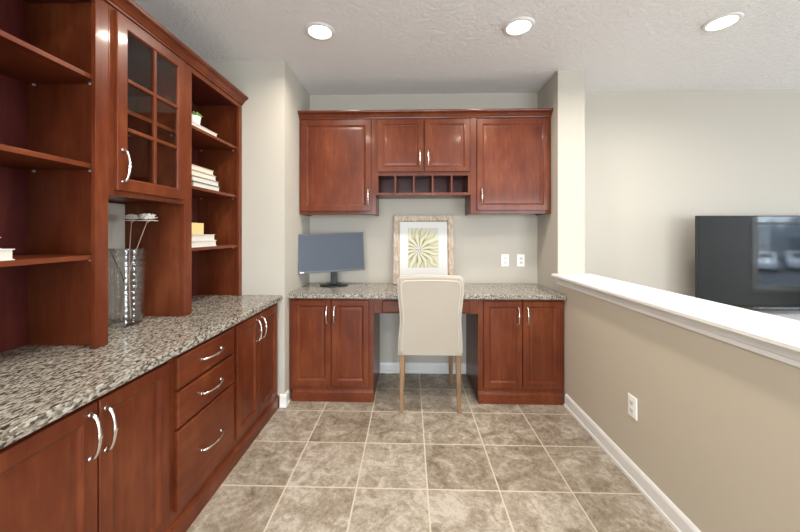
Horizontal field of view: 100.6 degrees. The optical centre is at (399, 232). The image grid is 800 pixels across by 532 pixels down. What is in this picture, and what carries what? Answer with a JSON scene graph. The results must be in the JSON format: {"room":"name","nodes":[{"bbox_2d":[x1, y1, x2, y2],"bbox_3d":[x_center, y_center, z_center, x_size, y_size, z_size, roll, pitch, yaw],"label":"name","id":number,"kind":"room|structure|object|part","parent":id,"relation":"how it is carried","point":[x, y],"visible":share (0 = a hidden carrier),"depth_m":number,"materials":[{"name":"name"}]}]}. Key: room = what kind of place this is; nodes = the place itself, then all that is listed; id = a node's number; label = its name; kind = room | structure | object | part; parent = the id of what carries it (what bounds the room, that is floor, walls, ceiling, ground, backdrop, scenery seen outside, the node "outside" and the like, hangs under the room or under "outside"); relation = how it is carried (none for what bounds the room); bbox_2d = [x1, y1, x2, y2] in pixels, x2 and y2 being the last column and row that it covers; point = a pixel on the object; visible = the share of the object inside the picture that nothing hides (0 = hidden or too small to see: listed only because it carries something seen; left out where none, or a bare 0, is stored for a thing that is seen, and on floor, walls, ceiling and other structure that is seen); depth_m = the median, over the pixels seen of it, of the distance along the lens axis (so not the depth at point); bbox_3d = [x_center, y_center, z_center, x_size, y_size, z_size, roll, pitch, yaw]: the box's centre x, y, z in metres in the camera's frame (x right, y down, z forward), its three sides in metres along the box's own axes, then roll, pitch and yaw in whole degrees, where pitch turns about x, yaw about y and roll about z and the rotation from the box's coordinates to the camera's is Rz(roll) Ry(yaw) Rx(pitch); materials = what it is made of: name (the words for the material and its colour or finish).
{"room":"home office","nodes":[
{"label":"home office","id":0,"kind":"room"},
{"bbox_2d":[108,203,124,319],"bbox_3d":[-1.798,0.007,-0.258,0.100,2.826,5.983,0,0,2],"label":"wall","id":1,"kind":"structure","parent":0,"point":[116,212],"depth_m":1.97,"materials":[{"name":"beige paint"}]},
{"bbox_2d":[108,4,184,203],"bbox_3d":[-1.473,-0.614,1.770,0.430,0.883,0.506,0,0,2],"label":"upper cabinet","id":2,"kind":"object","parent":1,"relation":"attached to","point":[146,80],"visible":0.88,"depth_m":1.85,"materials":[{"name":"brown wood"}]},
{"bbox_3d":[-1.683,-0.614,1.776,0.007,0.883,0.470,0,0,2],"label":"panel","id":3,"kind":"part","parent":2,"relation":"part of","materials":[{"name":"brown wood"}]},
{"bbox_3d":[-1.287,-0.315,1.565,0.046,0.169,0.019,0,0,2],"label":"handle","id":4,"kind":"part","parent":2,"relation":"part of","materials":[{"name":"silver metal"}]},
{"bbox_3d":[-1.510,-0.193,1.771,0.340,0.018,0.470,0,0,2],"label":"panel","id":5,"kind":"part","parent":2,"relation":"part of","materials":[{"name":"brown wood"}]},
{"bbox_3d":[-1.510,-1.046,1.771,0.340,0.018,0.470,0,0,2],"label":"panel","id":6,"kind":"part","parent":2,"relation":"part of","materials":[{"name":"brown wood"}]},
{"bbox_3d":[-1.507,-0.614,2.015,0.348,0.883,0.018,0,0,2],"label":"panel","id":7,"kind":"part","parent":2,"relation":"part of","materials":[{"name":"brown wood"}]},
{"bbox_2d":[128,110,174,134],"bbox_3d":[-1.511,-0.600,1.771,0.336,0.020,0.468,0,0,2],"label":"shelf","id":8,"kind":"object","parent":2,"relation":"attached to","point":[137,122],"depth_m":1.85,"materials":[{"name":"brown wood"}]},
{"bbox_2d":[104,0,247,104],"bbox_3d":[-1.294,-1.074,1.772,0.053,0.062,1.891,0,0,2],"label":"crown molding","id":9,"kind":"structure","parent":2,"relation":"attached to","point":[129,9],"depth_m":1.88,"materials":[{"name":"brown wood"}]},
{"bbox_2d":[207,60,309,404],"bbox_3d":[-1.344,0.007,3.065,0.822,2.826,0.687,0,0,2],"label":"wall","id":10,"kind":"structure","parent":0,"point":[272,221],"depth_m":2.72,"materials":[{"name":"beige paint"}]},
{"bbox_2d":[279,390,289,407],"bbox_3d":[-0.949,1.368,2.735,0.054,0.104,0.089,0,0,2],"label":"baseboard","id":11,"kind":"structure","parent":10,"relation":"attached to","point":[283,397],"depth_m":2.70,"materials":[{"name":"white paint"}]},
{"bbox_2d":[186,373,675,531],"bbox_3d":[3.230,1.470,-0.055,10.140,0.100,6.870,0,0,2],"label":"floor","id":12,"kind":"structure","parent":0,"point":[429,466],"depth_m":1.96,"materials":[{"name":"tile"}]},
{"bbox_2d":[0,360,172,531],"bbox_3d":[-1.343,0.985,1.138,0.724,0.871,0.719,0,0,2],"label":"base cabinet","id":13,"kind":"object","parent":12,"relation":"on","point":[103,465],"visible":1,"depth_m":1.13,"materials":[{"name":"brown wood"}]},
{"bbox_3d":[-1.038,0.928,0.961,0.020,0.713,0.332,0,0,2],"label":"door","id":14,"kind":"part","parent":13,"relation":"part of","materials":[{"name":"brown wood"}]},
{"bbox_3d":[-1.005,0.675,1.097,0.046,0.164,0.019,0,0,2],"label":"handle","id":15,"kind":"part","parent":13,"relation":"part of","materials":[{"name":"silver metal"}]},
{"bbox_3d":[-1.003,0.682,1.153,0.046,0.164,0.019,0,0,2],"label":"handle","id":16,"kind":"part","parent":13,"relation":"part of","materials":[{"name":"silver metal"}]},
{"bbox_3d":[-1.029,0.928,1.296,0.020,0.713,0.327,0,0,2],"label":"door","id":17,"kind":"part","parent":13,"relation":"part of","materials":[{"name":"brown wood"}]},
{"bbox_2d":[0,295,282,448],"bbox_3d":[-1.337,0.529,1.728,0.705,0.038,1.980,0,0,2],"label":"countertop","id":18,"kind":"structure","parent":13,"relation":"on","point":[40,385],"depth_m":1.33,"materials":[{"name":"stone"}]},
{"bbox_2d":[0,0,107,352],"bbox_3d":[-1.521,-0.273,1.175,0.367,1.564,0.684,0,0,2],"label":"bookcase","id":19,"kind":"object","parent":18,"relation":"on","point":[54,53],"visible":1,"depth_m":1.50,"materials":[{"name":"brown wood"}]},
{"bbox_2d":[0,249,14,260],"bbox_3d":[-1.476,0.078,1.045,0.200,0.040,0.283,0,0,2],"label":"book","id":20,"kind":"object","parent":19,"relation":"on","point":[5,254],"visible":1,"depth_m":1.16,"materials":[{"name":"white paper"}]},
{"bbox_3d":[-1.700,-0.273,1.180,0.007,1.564,0.648,0,0,2],"label":"panel","id":21,"kind":"part","parent":19,"relation":"part of","materials":[{"name":"brown wood"}]},
{"bbox_3d":[-1.528,0.108,1.175,0.336,0.020,0.646,0,0,2],"label":"shelf","id":22,"kind":"part","parent":19,"relation":"part of","materials":[{"name":"brown wood"}]},
{"bbox_3d":[-1.528,-0.292,1.175,0.336,0.020,0.646,0,0,2],"label":"shelf","id":23,"kind":"part","parent":19,"relation":"part of","materials":[{"name":"brown wood"}]},
{"bbox_3d":[-1.528,-0.682,1.175,0.336,0.020,0.646,0,0,2],"label":"shelf","id":24,"kind":"part","parent":19,"relation":"part of","materials":[{"name":"brown wood"}]},
{"bbox_3d":[-1.527,-1.046,1.175,0.340,0.018,0.648,0,0,2],"label":"panel","id":25,"kind":"part","parent":19,"relation":"part of","materials":[{"name":"brown wood"}]},
{"bbox_3d":[-1.522,-0.273,1.508,0.348,1.564,0.018,0,0,2],"label":"panel","id":26,"kind":"part","parent":19,"relation":"part of","materials":[{"name":"brown wood"}]},
{"bbox_3d":[-1.347,-0.273,1.170,0.019,1.564,0.684,0,0,2],"label":"frame","id":27,"kind":"part","parent":19,"relation":"part of","materials":[{"name":"brown wood"}]},
{"bbox_2d":[108,248,146,326],"bbox_3d":[-1.534,0.299,1.859,0.188,0.420,0.188,0,0,2],"label":"glass vase","id":28,"kind":"object","parent":18,"relation":"on","point":[134,321],"visible":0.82,"depth_m":1.88,"materials":[{"name":"clear glass"}]},
{"bbox_2d":[109,250,129,317],"bbox_3d":[-1.547,0.290,1.841,0.023,0.391,0.111,0,0,9],"label":"twig","id":29,"kind":"object","parent":28,"relation":"in","point":[109,250],"visible":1,"depth_m":1.85,"materials":[{"name":"brown"}]},
{"bbox_2d":[123,214,138,318],"bbox_3d":[-1.552,0.188,1.934,0.125,0.595,0.080,0,0,29],"label":"dried flower","id":30,"kind":"object","parent":28,"relation":"in","point":[129,216],"visible":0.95,"depth_m":1.91,"materials":[{"name":"white plant"}]},
{"bbox_3d":[-1.548,0.207,1.906,0.014,0.556,0.094,0,0,-37],"label":"stem","id":31,"kind":"part","parent":30,"relation":"part of","materials":[{"name":"beige"}]},
{"bbox_2d":[120,213,157,319],"bbox_3d":[-1.469,0.188,1.891,0.163,0.595,0.104,0,0,2],"label":"dried flower","id":32,"kind":"object","parent":28,"relation":"in","point":[142,216],"visible":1,"depth_m":1.86,"materials":[{"name":"white plant"}]},
{"bbox_3d":[-1.494,0.208,1.867,0.126,0.554,0.006,0,0,-22],"label":"stem","id":33,"kind":"part","parent":32,"relation":"part of","materials":[{"name":"beige"}]},
{"bbox_2d":[125,61,241,315],"bbox_3d":[-1.488,-0.273,2.374,0.367,1.564,0.698,0,0,2],"label":"bookcase","id":34,"kind":"object","parent":18,"relation":"on","point":[176,271],"visible":0.62,"depth_m":2.25,"materials":[{"name":"brown wood"}]},
{"bbox_3d":[-1.507,-0.273,2.034,0.348,1.564,0.018,0,0,2],"label":"panel","id":35,"kind":"part","parent":34,"relation":"part of","materials":[{"name":"brown wood"}]},
{"bbox_3d":[-1.667,-0.273,2.379,0.007,1.564,0.662,0,0,2],"label":"panel","id":36,"kind":"part","parent":34,"relation":"part of","materials":[{"name":"brown wood"}]},
{"bbox_2d":[192,240,216,247],"bbox_3d":[-1.446,0.077,2.291,0.200,0.042,0.290,0,0,2],"label":"book","id":37,"kind":"object","parent":34,"relation":"on","point":[207,243],"visible":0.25,"depth_m":2.29,"materials":[{"name":"white paper"}]},
{"bbox_2d":[192,234,214,240],"bbox_3d":[-1.447,0.034,2.271,0.200,0.042,0.290,0,0,2],"label":"book","id":38,"kind":"object","parent":37,"relation":"on","point":[199,237],"visible":0.35,"depth_m":2.28,"materials":[{"name":"white paper"}]},
{"bbox_2d":[192,223,203,234],"bbox_3d":[-1.410,-0.026,2.240,0.095,0.078,0.130,0,0,2],"label":"box","id":39,"kind":"object","parent":38,"relation":"on","point":[197,228],"visible":0.31,"depth_m":2.23,"materials":[{"name":"yellow"}]},
{"bbox_2d":[192,121,217,136],"bbox_3d":[-1.451,-0.708,2.294,0.210,0.032,0.305,0,0,2],"label":"book","id":40,"kind":"object","parent":34,"relation":"on","point":[193,123],"visible":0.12,"depth_m":2.29,"materials":[{"name":"white paper"}]},
{"bbox_2d":[192,111,202,124],"bbox_3d":[-1.412,-0.773,2.265,0.115,0.096,0.110,0,0,2],"label":"potted succulent","id":41,"kind":"object","parent":40,"relation":"on","point":[196,117],"visible":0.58,"depth_m":2.24,"materials":[{"name":"white ceramic"}]},
{"bbox_2d":[192,115,200,124],"bbox_3d":[-1.412,-0.758,2.265,0.094,0.066,0.094,0,0,2],"label":"pot","id":42,"kind":"object","parent":41,"relation":"attached to","point":[195,118],"depth_m":2.25,"materials":[{"name":"white ceramic"}]},
{"bbox_2d":[192,181,219,190],"bbox_3d":[-1.440,-0.320,2.326,0.190,0.036,0.300,0,0,2],"label":"book","id":43,"kind":"object","parent":34,"relation":"on","point":[194,183],"visible":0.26,"depth_m":2.31,"materials":[{"name":"white paper"}]},
{"bbox_2d":[192,175,218,186],"bbox_3d":[-1.441,-0.357,2.316,0.190,0.036,0.300,0,0,2],"label":"book","id":44,"kind":"object","parent":43,"relation":"on","point":[194,178],"visible":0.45,"depth_m":2.29,"materials":[{"name":"grey paper"}]},
{"bbox_2d":[192,169,215,180],"bbox_3d":[-1.442,-0.393,2.281,0.190,0.036,0.300,0,0,2],"label":"book","id":45,"kind":"object","parent":44,"relation":"on","point":[194,172],"visible":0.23,"depth_m":2.28,"materials":[{"name":"beige paper"}]},
{"bbox_2d":[192,164,213,175],"bbox_3d":[-1.442,-0.429,2.251,0.190,0.034,0.300,0,0,2],"label":"book","id":46,"kind":"object","parent":45,"relation":"on","point":[194,167],"visible":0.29,"depth_m":2.27,"materials":[{"name":"beige paper"}]},
{"bbox_3d":[-1.314,-0.273,2.369,0.019,1.564,0.698,0,0,2],"label":"frame","id":47,"kind":"part","parent":34,"relation":"part of","materials":[{"name":"brown wood"}]},
{"bbox_3d":[-1.493,-1.046,2.374,0.340,0.018,0.662,0,0,2],"label":"panel","id":48,"kind":"part","parent":34,"relation":"part of","materials":[{"name":"brown wood"}]},
{"bbox_3d":[-1.494,0.108,2.374,0.336,0.020,0.660,0,0,2],"label":"shelf","id":49,"kind":"part","parent":34,"relation":"part of","materials":[{"name":"brown wood"}]},
{"bbox_3d":[-1.494,-0.292,2.374,0.336,0.020,0.660,0,0,2],"label":"shelf","id":50,"kind":"part","parent":34,"relation":"part of","materials":[{"name":"brown wood"}]},
{"bbox_3d":[-1.494,-0.682,2.374,0.336,0.020,0.660,0,0,2],"label":"shelf","id":51,"kind":"part","parent":34,"relation":"part of","materials":[{"name":"brown wood"}]},
{"bbox_3d":[-1.488,-0.273,2.714,0.348,1.564,0.018,0,0,2],"label":"panel","id":52,"kind":"part","parent":34,"relation":"part of","materials":[{"name":"brown wood"}]},
{"bbox_2d":[170,326,234,531],"bbox_3d":[-1.324,0.985,1.765,0.726,0.871,0.534,0,0,2],"label":"base cabinet","id":53,"kind":"object","parent":12,"relation":"on","point":[202,454],"visible":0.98,"depth_m":1.68,"materials":[{"name":"brown wood"}]},
{"bbox_3d":[-1.015,1.093,1.759,0.022,0.365,0.485,0,0,2],"label":"drawer","id":54,"kind":"part","parent":53,"relation":"part of","materials":[{"name":"brown wood"}]},
{"bbox_3d":[-1.015,0.815,1.759,0.022,0.166,0.485,0,0,2],"label":"drawer","id":55,"kind":"part","parent":53,"relation":"part of","materials":[{"name":"brown wood"}]},
{"bbox_3d":[-1.015,0.646,1.759,0.022,0.148,0.485,0,0,2],"label":"drawer","id":56,"kind":"part","parent":53,"relation":"part of","materials":[{"name":"brown wood"}]},
{"bbox_3d":[-0.984,0.643,1.770,0.046,0.019,0.189,0,0,2],"label":"handle","id":57,"kind":"part","parent":53,"relation":"part of","materials":[{"name":"silver metal"}]},
{"bbox_3d":[-0.984,1.105,1.770,0.046,0.019,0.189,0,0,2],"label":"handle","id":58,"kind":"part","parent":53,"relation":"part of","materials":[{"name":"silver metal"}]},
{"bbox_3d":[-0.984,0.818,1.770,0.046,0.019,0.189,0,0,2],"label":"handle","id":59,"kind":"part","parent":53,"relation":"part of","materials":[{"name":"silver metal"}]},
{"bbox_2d":[233,303,278,464],"bbox_3d":[-1.308,0.985,2.375,0.724,0.871,0.684,0,0,2],"label":"base cabinet","id":60,"kind":"object","parent":12,"relation":"on","point":[256,399],"visible":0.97,"depth_m":2.27,"materials":[{"name":"brown wood"}]},
{"bbox_3d":[-1.004,0.923,2.186,0.020,0.703,0.290,0,0,2],"label":"door","id":61,"kind":"part","parent":60,"relation":"part of","materials":[{"name":"brown wood"}]},
{"bbox_3d":[-0.971,0.678,2.296,0.046,0.164,0.019,0,0,2],"label":"handle","id":62,"kind":"part","parent":60,"relation":"part of","materials":[{"name":"silver metal"}]},
{"bbox_3d":[-0.969,0.678,2.373,0.046,0.164,0.019,0,0,2],"label":"handle","id":63,"kind":"part","parent":60,"relation":"part of","materials":[{"name":"silver metal"}]},
{"bbox_3d":[-0.996,0.923,2.495,0.020,0.703,0.317,0,0,2],"label":"door","id":64,"kind":"part","parent":60,"relation":"part of","materials":[{"name":"brown wood"}]},
{"bbox_2d":[289,298,379,401],"bbox_3d":[-0.573,0.985,3.061,0.714,0.871,0.644,0,0,2],"label":"base cabinet","id":65,"kind":"object","parent":12,"relation":"on","point":[334,343],"visible":0.98,"depth_m":2.79,"materials":[{"name":"brown wood"}]},
{"bbox_3d":[-0.744,0.927,2.797,0.327,0.720,0.020,0,0,2],"label":"door","id":66,"kind":"part","parent":65,"relation":"part of","materials":[{"name":"brown wood"}]},
{"bbox_3d":[-0.613,0.687,2.763,0.019,0.164,0.046,0,0,2],"label":"handle","id":67,"kind":"part","parent":65,"relation":"part of","materials":[{"name":"silver metal"}]},
{"bbox_3d":[-0.571,1.371,3.109,0.712,0.098,0.549,0,0,2],"label":"panel","id":68,"kind":"part","parent":65,"relation":"part of","materials":[{"name":"brown wood"}]},
{"bbox_3d":[-0.417,0.927,2.788,0.314,0.720,0.020,0,0,2],"label":"door","id":69,"kind":"part","parent":65,"relation":"part of","materials":[{"name":"brown wood"}]},
{"bbox_2d":[288,283,566,299],"bbox_3d":[0.219,0.529,3.050,2.297,0.038,0.625,0,0,2],"label":"countertop","id":70,"kind":"structure","parent":65,"relation":"on","point":[522,291],"depth_m":2.87,"materials":[{"name":"stone"}]},
{"bbox_2d":[298,232,364,286],"bbox_3d":[-0.673,0.253,3.206,0.616,0.512,0.274,0,0,-21],"label":"computer monitor","id":71,"kind":"object","parent":70,"relation":"on","point":[333,253],"visible":0.99,"depth_m":3.12,"materials":[{"name":"black plastic"}]},
{"bbox_2d":[393,215,454,283],"bbox_3d":[0.234,0.169,3.294,0.600,0.683,0.105,0,0,2],"label":"framed print","id":72,"kind":"object","parent":70,"relation":"on","point":[422,244],"visible":0.75,"depth_m":3.30,"materials":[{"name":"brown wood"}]},
{"bbox_2d":[374,299,477,313],"bbox_3d":[0.222,0.614,3.060,0.873,0.130,0.600,0,0,2],"label":"apron","id":73,"kind":"object","parent":70,"relation":"attached to","point":[470,306],"visible":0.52,"depth_m":2.77,"materials":[{"name":"brown wood"}]},
{"bbox_2d":[397,275,463,413],"bbox_3d":[0.245,0.873,2.838,0.514,1.093,0.592,0,0,2],"label":"dining chair","id":74,"kind":"object","parent":12,"relation":"on","point":[430,306],"visible":1,"depth_m":2.58,"materials":[{"name":"beige fabric"}]},
{"bbox_3d":[0.017,1.190,2.639,0.042,0.459,0.056,0,0,2],"label":"leg","id":75,"kind":"part","parent":74,"relation":"part of","materials":[{"name":"brown wood"}]},
{"bbox_3d":[0.238,0.651,2.621,0.503,0.638,0.152,0,0,2],"label":"backrest","id":76,"kind":"part","parent":74,"relation":"part of","materials":[{"name":"beige fabric"}]},
{"bbox_3d":[0.474,1.212,3.098,0.042,0.414,0.042,0,0,2],"label":"leg","id":77,"kind":"part","parent":74,"relation":"part of","materials":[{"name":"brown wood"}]},
{"bbox_3d":[0.461,1.190,2.626,0.042,0.459,0.056,0,0,2],"label":"leg","id":78,"kind":"part","parent":74,"relation":"part of","materials":[{"name":"brown wood"}]},
{"bbox_2d":[466,299,563,404],"bbox_3d":[1.013,0.985,3.017,0.708,0.871,0.644,0,0,2],"label":"base cabinet","id":79,"kind":"object","parent":12,"relation":"on","point":[515,347],"visible":0.99,"depth_m":2.75,"materials":[{"name":"brown wood"}]},
{"bbox_3d":[1.014,1.371,3.064,0.706,0.098,0.549,0,0,2],"label":"panel","id":80,"kind":"part","parent":79,"relation":"part of","materials":[{"name":"brown wood"}]},
{"bbox_3d":[0.852,0.927,2.752,0.315,0.720,0.020,0,0,2],"label":"door","id":81,"kind":"part","parent":79,"relation":"part of","materials":[{"name":"brown wood"}]},
{"bbox_3d":[0.974,0.687,2.719,0.019,0.164,0.046,0,0,2],"label":"handle","id":82,"kind":"part","parent":79,"relation":"part of","materials":[{"name":"silver metal"}]},
{"bbox_3d":[1.048,0.687,2.717,0.019,0.164,0.046,0,0,2],"label":"handle","id":83,"kind":"part","parent":79,"relation":"part of","materials":[{"name":"silver metal"}]},
{"bbox_3d":[1.174,0.927,2.743,0.317,0.720,0.020,0,0,2],"label":"door","id":84,"kind":"part","parent":79,"relation":"part of","materials":[{"name":"brown wood"}]},
{"bbox_2d":[757,311,799,320],"bbox_3d":[3.434,1.075,2.955,1.840,0.690,0.580,0,0,2],"label":"media console","id":85,"kind":"object","parent":12,"relation":"on","point":[794,315],"visible":0.02,"depth_m":2.98,"materials":[{"name":"white paint"}]},
{"bbox_2d":[695,216,799,310],"bbox_3d":[3.425,0.289,2.980,1.510,0.881,0.250,0,0,2],"label":"television","id":86,"kind":"object","parent":85,"relation":"on","point":[746,262],"visible":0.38,"depth_m":2.97,"materials":[{"name":"black plastic"}]},
{"bbox_2d":[133,0,799,94],"bbox_3d":[3.230,-1.456,-0.055,10.140,0.100,6.870,0,0,2],"label":"ceiling","id":87,"kind":"structure","parent":0,"point":[377,46],"depth_m":2.43,"materials":[{"name":"white paint"}]},
{"bbox_2d":[304,22,334,40],"bbox_3d":[-0.558,-1.400,2.317,0.208,0.012,0.208,0,0,2],"label":"recessed light","id":88,"kind":"object","parent":87,"relation":"in","point":[321,31],"visible":1,"depth_m":2.31,"materials":[{"name":"white paint"}]},
{"bbox_2d":[503,17,534,35],"bbox_3d":[0.810,-1.400,2.263,0.208,0.012,0.208,0,0,2],"label":"recessed light","id":89,"kind":"object","parent":87,"relation":"in","point":[518,26],"visible":1,"depth_m":2.25,"materials":[{"name":"white paint"}]},
{"bbox_2d":[701,12,744,31],"bbox_3d":[2.150,-1.400,2.216,0.208,0.012,0.208,0,0,2],"label":"recessed light","id":90,"kind":"object","parent":87,"relation":"in","point":[724,21],"visible":1,"depth_m":2.20,"materials":[{"name":"white paint"}]},
{"bbox_2d":[310,89,799,362],"bbox_3d":[3.275,0.007,3.330,10.040,2.826,0.100,0,0,2],"label":"wall","id":91,"kind":"structure","parent":0,"point":[656,161],"depth_m":3.31,"materials":[{"name":"beige paint"}]},
{"bbox_2d":[300,119,378,215],"bbox_3d":[-0.572,-0.609,3.192,0.707,0.882,0.385,0,0,2],"label":"upper cabinet","id":92,"kind":"object","parent":91,"relation":"attached to","point":[338,156],"visible":1,"depth_m":3.05,"materials":[{"name":"brown wood"}]},
{"bbox_3d":[-0.290,-0.325,3.014,0.019,0.164,0.046,0,0,2],"label":"handle","id":93,"kind":"part","parent":92,"relation":"part of","materials":[{"name":"silver metal"}]},
{"bbox_2d":[298,108,553,119],"bbox_3d":[0.218,-1.077,3.013,2.299,0.062,0.053,0,0,2],"label":"crown molding","id":94,"kind":"structure","parent":92,"relation":"attached to","point":[514,112],"depth_m":3.01,"materials":[{"name":"brown wood"}]},
{"bbox_2d":[380,362,465,373],"bbox_3d":[0.231,1.368,3.355,0.869,0.104,0.020,0,0,2],"label":"baseboard","id":95,"kind":"structure","parent":91,"relation":"attached to","point":[385,367],"depth_m":3.35,"materials":[{"name":"white paint"}]},
{"bbox_2d":[376,118,470,198],"bbox_3d":[0.215,-0.698,3.170,0.866,0.705,0.385,0,0,2],"label":"upper cabinet","id":96,"kind":"object","parent":91,"relation":"attached to","point":[417,158],"visible":1,"depth_m":3.03,"materials":[{"name":"brown wood"}]},
{"bbox_3d":[0.004,-0.795,3.036,0.417,0.480,0.020,0,0,2],"label":"door","id":97,"kind":"part","parent":96,"relation":"part of","materials":[{"name":"brown wood"}]},
{"bbox_3d":[0.180,-0.680,3.001,0.019,0.164,0.046,0,0,2],"label":"handle","id":98,"kind":"part","parent":96,"relation":"part of","materials":[{"name":"silver metal"}]},
{"bbox_3d":[0.220,-0.443,3.357,0.866,0.196,0.010,0,0,2],"label":"panel","id":99,"kind":"part","parent":96,"relation":"part of","materials":[{"name":"brown wood"}]},
{"bbox_2d":[376,192,470,198],"bbox_3d":[0.216,-0.356,3.197,0.866,0.022,0.310,0,0,2],"label":"cubby shelf","id":100,"kind":"object","parent":96,"relation":"attached to","point":[395,195],"depth_m":3.09,"materials":[{"name":"brown wood"}]},
{"bbox_3d":[0.429,-0.795,3.024,0.408,0.480,0.020,0,0,2],"label":"door","id":101,"kind":"part","parent":96,"relation":"part of","materials":[{"name":"brown wood"}]},
{"bbox_2d":[501,254,508,266],"bbox_3d":[1.057,0.280,3.337,0.076,0.124,0.009,0,0,2],"label":"wall outlet","id":102,"kind":"object","parent":91,"relation":"attached to","point":[504,257],"visible":1,"depth_m":3.33,"materials":[{"name":"white plastic"}]},
{"bbox_2d":[465,117,550,215],"bbox_3d":[1.010,-0.611,3.147,0.722,0.878,0.385,0,0,2],"label":"upper cabinet","id":103,"kind":"object","parent":91,"relation":"attached to","point":[511,157],"visible":0.99,"depth_m":3.01,"materials":[{"name":"brown wood"}]},
{"bbox_2d":[517,254,524,266],"bbox_3d":[1.214,0.280,3.332,0.076,0.124,0.009,0,0,2],"label":"wall outlet","id":104,"kind":"object","parent":91,"relation":"attached to","point":[520,257],"visible":1,"depth_m":3.33,"materials":[{"name":"white plastic"}]},
{"bbox_2d":[537,70,584,291],"bbox_3d":[1.487,0.007,3.100,0.230,2.826,0.460,0,0,2],"label":"wall column","id":105,"kind":"structure","parent":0,"point":[560,233],"depth_m":2.87,"materials":[{"name":"beige paint"}]},
{"bbox_2d":[558,284,799,531],"bbox_3d":[1.435,0.922,1.215,0.230,0.995,3.310,0,0,2],"label":"wall","id":106,"kind":"structure","parent":0,"point":[716,429],"depth_m":1.50,"materials":[{"name":"beige paint"}]},
{"bbox_2d":[564,394,700,531],"bbox_3d":[1.307,1.368,1.140,0.020,0.104,3.152,0,0,2],"label":"baseboard","id":107,"kind":"structure","parent":106,"relation":"attached to","point":[668,510],"depth_m":1.87,"materials":[{"name":"white paint"}]},
{"bbox_2d":[628,393,636,420],"bbox_3d":[1.334,1.000,1.908,0.009,0.124,0.076,0,0,2],"label":"wall outlet","id":108,"kind":"object","parent":106,"relation":"attached to","point":[632,401],"visible":1,"depth_m":1.90,"materials":[{"name":"white plastic"}]},
{"bbox_2d":[551,274,799,367],"bbox_3d":[1.431,0.398,1.205,0.338,0.088,3.329,0,0,2],"label":"half wall cap","id":109,"kind":"object","parent":106,"relation":"on","point":[772,336],"visible":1,"depth_m":1.47,"materials":[{"name":"white paint"}]}
]}

